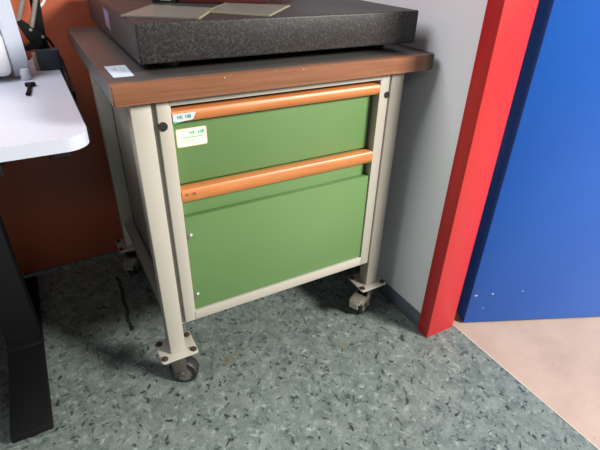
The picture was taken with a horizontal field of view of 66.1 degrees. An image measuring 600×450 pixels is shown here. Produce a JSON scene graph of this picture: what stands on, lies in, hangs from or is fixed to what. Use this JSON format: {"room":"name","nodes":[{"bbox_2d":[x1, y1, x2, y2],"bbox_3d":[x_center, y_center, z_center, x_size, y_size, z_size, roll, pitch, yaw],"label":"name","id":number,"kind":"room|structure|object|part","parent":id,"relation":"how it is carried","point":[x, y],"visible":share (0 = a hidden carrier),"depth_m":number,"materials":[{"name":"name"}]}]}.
{"room":"workshop","nodes":[
{"label":"workshop","id":0,"kind":"room"},
{"bbox_2d":[0,0,132,273],"bbox_3d":[-1.483,-0.855,0.714,3.342,2.694,0.075,-15,35,-25],"label":"wall","id":1,"kind":"structure","parent":0,"point":[56,212],"depth_m":1.56,"materials":[{"name":"brown paint"}]},
{"bbox_2d":[0,103,599,449],"bbox_3d":[0.315,0.765,0.800,5.800,0.060,4.800,-15,35,-25],"label":"floor","id":2,"kind":"structure","parent":0,"point":[297,367],"depth_m":1.29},
{"bbox_2d":[0,60,90,442],"bbox_3d":[-1.204,0.155,0.971,1.478,0.727,0.704,-15,35,-25],"label":"desk","id":3,"kind":"object","parent":2,"relation":"on","point":[49,121],"visible":0.83,"depth_m":1.12,"materials":[{"name":"white laminate"}]},
{"bbox_3d":[-0.565,-0.109,0.821,0.059,0.034,0.082,-15,35,-25],"label":"control panel","id":4,"kind":"part","parent":3,"relation":"part of","materials":[{"name":"black plastic"}]},
{"bbox_2d":[0,0,31,79],"bbox_3d":[-0.865,-0.477,1.078,0.356,0.260,0.217,-15,35,-25],"label":"machine","id":5,"kind":"object","parent":3,"relation":"on","point":[12,51],"visible":1,"depth_m":1.11,"materials":[{"name":"white plastic"}]},
{"bbox_3d":[-0.681,-0.374,1.142,0.024,0.026,0.024,-15,35,-25],"label":"post","id":6,"kind":"part","parent":5,"relation":"part of","materials":[{"name":"white plastic"}]},
{"bbox_2d":[25,82,35,95],"bbox_3d":[-0.622,-0.314,1.063,0.023,0.010,0.094,-14,35,-24],"label":"screw","id":7,"kind":"object","parent":3,"relation":"on","point":[28,85],"visible":1,"depth_m":1.07,"materials":[{"name":"black metal"}]},
{"bbox_2d":[31,52,39,70],"bbox_3d":[-0.699,-0.432,1.218,0.009,0.045,0.022,-15,35,-25],"label":"wooden block","id":8,"kind":"object","parent":3,"relation":"on","point":[35,61],"visible":1,"depth_m":1.21,"materials":[{"name":"brown wood"}]},
{"bbox_2d":[29,0,45,62],"bbox_3d":[-0.713,-0.630,1.206,0.086,0.392,0.018,-9,33,-17],"label":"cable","id":9,"kind":"object","parent":3,"relation":"on","point":[43,1],"visible":0.16,"depth_m":1.24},
{"bbox_2d":[16,0,77,104],"bbox_3d":[-0.618,-0.558,1.048,0.100,0.574,0.307,-15,35,-25],"label":"desk lamp","id":10,"kind":"object","parent":3,"relation":"attached to","point":[48,57],"visible":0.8,"depth_m":1.20,"materials":[{"name":"black metal"}]},
{"bbox_3d":[-0.673,-0.672,1.131,0.052,0.400,0.018,-15,35,-25],"label":"arm","id":11,"kind":"part","parent":10,"relation":"part of"},
{"bbox_3d":[-0.594,-0.384,1.170,0.030,0.143,0.302,-18,36,-29],"label":"power cord","id":12,"kind":"part","parent":10,"relation":"part of","materials":[{"name":"black plastic"}]},
{"bbox_2d":[66,26,434,381],"bbox_3d":[-0.176,-0.139,1.421,0.753,0.814,0.693,-15,35,-25],"label":"trolley","id":13,"kind":"object","parent":2,"relation":"on","point":[248,178],"visible":0.99,"depth_m":1.10,"materials":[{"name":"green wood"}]},
{"bbox_3d":[-0.586,-0.218,1.451,0.040,0.657,0.040,-15,35,-25],"label":"leg","id":14,"kind":"part","parent":13,"relation":"part of","materials":[{"name":"beige paint"}]},
{"bbox_2d":[104,65,133,77],"bbox_3d":[-0.349,-0.297,0.889,0.040,0.001,0.096,-15,35,-25],"label":"paper note","id":15,"kind":"object","parent":13,"relation":"on","point":[119,70],"visible":1,"depth_m":0.89,"materials":[{"name":"white paper"}]},
{"bbox_3d":[-0.454,0.118,1.373,0.028,0.034,0.517,-15,35,-25],"label":"rail","id":16,"kind":"part","parent":13,"relation":"part of","materials":[{"name":"beige metal"}]},
{"bbox_3d":[-0.420,-0.123,1.221,0.008,0.573,0.549,-15,35,-25],"label":"panel","id":17,"kind":"part","parent":13,"relation":"part of","materials":[{"name":"grey paint"}]},
{"bbox_3d":[-0.316,0.040,1.038,0.040,0.657,0.040,-15,35,-25],"label":"leg","id":18,"kind":"part","parent":13,"relation":"part of","materials":[{"name":"beige paint"}]},
{"bbox_2d":[66,26,434,106],"bbox_3d":[-0.166,-0.471,1.219,0.753,0.036,0.693,-15,35,-25],"label":"countertop","id":19,"kind":"structure","parent":13,"relation":"on","point":[150,83],"depth_m":0.96,"materials":[{"name":"brown wood"}]},
{"bbox_2d":[87,0,418,67],"bbox_3d":[-0.160,-0.540,1.209,0.656,0.092,0.636,-15,35,-25],"label":"plate","id":20,"kind":"object","parent":13,"relation":"on","point":[306,25],"visible":0.98,"depth_m":0.96,"materials":[{"name":"black stone"}]},
{"bbox_2d":[152,0,178,2],"bbox_3d":[-0.324,-0.557,1.097,0.060,0.045,0.051,-8,33,-15],"label":"block","id":21,"kind":"object","parent":20,"relation":"on","point":[154,1],"visible":1,"depth_m":1.09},
{"bbox_2d":[120,4,213,18],"bbox_3d":[-0.261,-0.441,0.951,0.151,0.003,0.184,3,31,2],"label":"sheet","id":22,"kind":"object","parent":20,"relation":"on","point":[150,11],"visible":0.89,"depth_m":0.92,"materials":[{"name":"beige paper"}]},
{"bbox_2d":[180,0,268,3],"bbox_3d":[-0.182,-0.572,1.119,0.210,0.055,0.092,0,31,-3],"label":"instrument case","id":23,"kind":"object","parent":20,"relation":"on","point":[181,1],"visible":1,"depth_m":1.09,"materials":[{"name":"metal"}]},
{"bbox_2d":[205,3,289,16],"bbox_3d":[-0.117,-0.480,1.021,0.151,0.003,0.195,7,32,9],"label":"sheet","id":24,"kind":"object","parent":20,"relation":"on","point":[268,10],"visible":0.93,"depth_m":1.00,"materials":[{"name":"beige paper"}]},
{"bbox_3d":[-0.160,-0.326,1.235,0.498,0.164,0.480,-15,35,-25],"label":"drawer","id":25,"kind":"part","parent":13,"relation":"part of","materials":[{"name":"green paint"}]},
{"bbox_3d":[-0.042,-0.069,1.141,0.560,0.563,0.034,-15,35,-25],"label":"frame","id":26,"kind":"part","parent":13,"relation":"part of","materials":[{"name":"beige paint"}]},
{"bbox_3d":[-0.046,0.003,1.188,0.503,0.334,0.034,-15,35,-25],"label":"door","id":27,"kind":"part","parent":13,"relation":"part of","materials":[{"name":"green paint"}]},
{"bbox_3d":[0.223,-0.104,1.302,0.040,0.657,0.040,-15,35,-25],"label":"leg","id":28,"kind":"part","parent":13,"relation":"part of","materials":[{"name":"beige paint"}]},
{"bbox_2d":[453,325,599,449],"bbox_3d":[1.216,1.040,0.390,0.002,0.061,3.063,-15,35,-25],"label":"trim","id":29,"kind":"structure","parent":2,"relation":"on","point":[453,325],"depth_m":1.26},
{"bbox_2d":[363,0,487,312],"bbox_3d":[0.226,-1.053,1.128,0.090,2.700,0.938,-15,35,-25],"label":"wall","id":30,"kind":"structure","parent":0,"point":[433,101],"depth_m":1.24,"materials":[{"name":"white paint"}]},
{"bbox_2d":[353,265,420,326],"bbox_3d":[0.170,0.104,1.767,0.004,0.056,0.862,-15,35,-25],"label":"baseboard","id":31,"kind":"structure","parent":30,"relation":"attached to","point":[397,300],"depth_m":1.52,"materials":[{"name":"grey plastic"}]},
{"bbox_2d":[418,0,538,337],"bbox_3d":[0.455,-0.561,0.926,0.108,2.080,0.044,-15,35,-25],"label":"door frame","id":32,"kind":"structure","parent":30,"relation":"attached to","point":[507,24],"depth_m":1.13,"materials":[{"name":"red paint"}]},
{"bbox_2d":[457,0,599,321],"bbox_3d":[1.007,-0.590,1.014,0.920,2.054,0.060,-1,31,-5],"label":"door","id":33,"kind":"structure","parent":30,"relation":"in","point":[535,254],"depth_m":1.25,"materials":[{"name":"blue paint"}]}
]}

